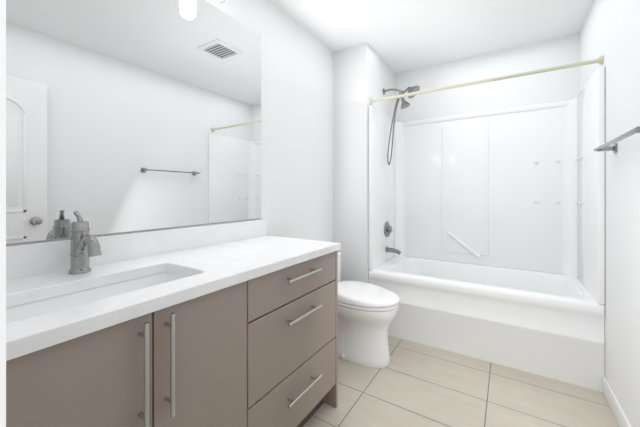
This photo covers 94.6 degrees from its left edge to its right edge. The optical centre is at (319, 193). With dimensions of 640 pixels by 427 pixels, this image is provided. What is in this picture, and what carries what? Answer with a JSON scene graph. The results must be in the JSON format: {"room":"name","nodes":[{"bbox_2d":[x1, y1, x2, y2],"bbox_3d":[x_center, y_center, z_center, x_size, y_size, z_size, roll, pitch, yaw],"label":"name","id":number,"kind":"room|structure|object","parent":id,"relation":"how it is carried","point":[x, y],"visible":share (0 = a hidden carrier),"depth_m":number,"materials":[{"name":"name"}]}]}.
{"room":"bathroom","nodes":[
{"label":"bathroom","id":0,"kind":"room"},
{"bbox_2d":[0,0,5,426],"bbox_3d":[-0.308,-0.053,0.171,0.117,2.450,0.154,0,0,33],"label":"wall","id":1,"kind":"structure","parent":0,"point":[2,213],"depth_m":0.20,"materials":[{"name":"white paint"}]},
{"bbox_2d":[6,0,332,245],"bbox_3d":[-0.365,-0.053,2.014,0.100,2.450,3.400,0,0,33],"label":"wall","id":2,"kind":"structure","parent":0,"point":[296,130],"depth_m":2.18,"materials":[{"name":"white paint"}]},
{"bbox_2d":[6,0,260,243],"bbox_3d":[-0.733,-0.424,1.335,0.006,1.168,1.320,0,0,33],"label":"mirror","id":3,"kind":"object","parent":2,"relation":"attached to","point":[129,115],"visible":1,"depth_m":1.23,"materials":[{"name":"clear glass"}]},
{"bbox_2d":[333,43,395,282],"bbox_3d":[0.466,-0.053,2.919,0.330,2.450,0.780,0,0,33],"label":"wall","id":4,"kind":"structure","parent":0,"point":[363,73],"depth_m":2.59,"materials":[{"name":"white paint"}]},
{"bbox_2d":[383,86,419,164],"bbox_3d":[0.752,-0.635,2.745,0.336,0.745,0.137,0,0,33],"label":"shower head","id":5,"kind":"object","parent":4,"relation":"attached to","point":[404,104],"visible":0.94,"depth_m":2.73},
{"bbox_2d":[268,0,593,73],"bbox_3d":[0.444,-1.303,1.498,2.020,0.050,3.400,0,0,33],"label":"ceiling","id":6,"kind":"structure","parent":0,"point":[399,36],"depth_m":2.23,"materials":[{"name":"white paint"}]},
{"bbox_2d":[303,335,617,426],"bbox_3d":[0.444,1.197,1.498,2.020,0.050,3.400,0,0,33],"label":"floor","id":7,"kind":"structure","parent":0,"point":[413,384],"depth_m":1.70,"materials":[{"name":"tile"}]},
{"bbox_2d":[6,278,253,426],"bbox_3d":[-0.675,0.740,0.919,0.547,0.864,0.690,0,0,33],"label":"base cabinet","id":8,"kind":"object","parent":7,"relation":"on","point":[190,363],"depth_m":0.78,"materials":[{"name":"beige"}]},
{"bbox_2d":[6,219,340,360],"bbox_3d":[-0.491,0.237,1.196,0.564,0.140,1.366,0,0,33],"label":"countertop","id":9,"kind":"structure","parent":8,"relation":"on","point":[206,259],"depth_m":1.01,"materials":[{"name":"white stone"}]},
{"bbox_2d":[68,211,101,273],"bbox_3d":[-0.787,0.167,0.995,0.165,0.209,0.062,0,0,33],"label":"faucet","id":10,"kind":"object","parent":9,"relation":"on","point":[84,245],"visible":1,"depth_m":1.00,"materials":[{"name":"silver metal"}]},
{"bbox_2d":[6,272,186,322],"bbox_3d":[-0.632,0.388,0.885,0.293,0.158,0.540,0,0,33],"label":"sink basin","id":11,"kind":"object","parent":9,"relation":"in","point":[34,309],"visible":0.06,"depth_m":0.94,"materials":[{"name":"white ceramic"}]},
{"bbox_2d":[254,250,337,426],"bbox_3d":[-0.311,0.740,1.490,0.547,0.864,0.665,0,0,33],"label":"base cabinet","id":12,"kind":"object","parent":7,"relation":"on","point":[261,351],"depth_m":1.30,"materials":[{"name":"beige"}]},
{"bbox_2d":[338,252,399,367],"bbox_3d":[0.219,0.827,2.160,0.710,0.690,0.425,0,0,33],"label":"toilet","id":13,"kind":"object","parent":7,"relation":"on","point":[367,312],"visible":0.6,"depth_m":2.00,"materials":[{"name":"white ceramic"}]},
{"bbox_2d":[368,66,604,391],"bbox_3d":[1.240,0.211,2.439,1.486,1.921,0.753,0,0,33],"label":"bathtub","id":14,"kind":"object","parent":7,"relation":"on","point":[495,218],"visible":0.98,"depth_m":2.44,"materials":[{"name":"white plastic"}]},
{"bbox_2d":[384,221,391,236],"bbox_3d":[0.659,0.342,2.808,0.048,0.149,0.149,0,0,33],"label":"shower valve","id":15,"kind":"object","parent":14,"relation":"attached to","point":[387,229],"visible":1,"depth_m":2.78,"materials":[{"name":"silver metal"}]},
{"bbox_2d":[386,247,400,254],"bbox_3d":[0.697,0.541,2.784,0.138,0.067,0.059,0,0,33],"label":"tub spout","id":16,"kind":"object","parent":14,"relation":"attached to","point":[397,251],"visible":1,"depth_m":2.77,"materials":[{"name":"silver metal"}]},
{"bbox_2d":[396,34,578,121],"bbox_3d":[1.331,-0.053,2.889,1.820,2.450,0.100,0,0,33],"label":"wall","id":17,"kind":"structure","parent":0,"point":[553,86],"depth_m":2.67,"materials":[{"name":"white paint"}]},
{"bbox_2d":[579,0,639,426],"bbox_3d":[1.254,-0.053,0.982,0.100,2.450,3.400,0,0,33],"label":"wall","id":18,"kind":"structure","parent":0,"point":[610,31],"depth_m":1.48,"materials":[{"name":"white paint"}]},
{"bbox_2d":[370,55,603,103],"bbox_3d":[1.073,-0.803,2.177,1.488,0.051,0.051,0,0,33],"label":"curtain rod","id":19,"kind":"object","parent":18,"relation":"attached to","point":[600,60],"visible":1,"depth_m":2.06,"materials":[{"name":"beige metal"}]},
{"bbox_2d":[594,126,639,152],"bbox_3d":[1.370,-0.238,1.335,0.082,0.048,0.640,0,0,33],"label":"towel rail","id":20,"kind":"object","parent":18,"relation":"attached to","point":[607,146],"visible":1,"depth_m":1.35,"materials":[{"name":"silver metal"}]},
{"bbox_2d":[603,377,631,426],"bbox_3d":[1.249,1.119,1.081,0.014,0.105,1.521,0,0,33],"label":"baseboard","id":21,"kind":"structure","parent":18,"relation":"attached to","point":[618,413],"depth_m":1.53,"materials":[{"name":"white paint"}]}
]}

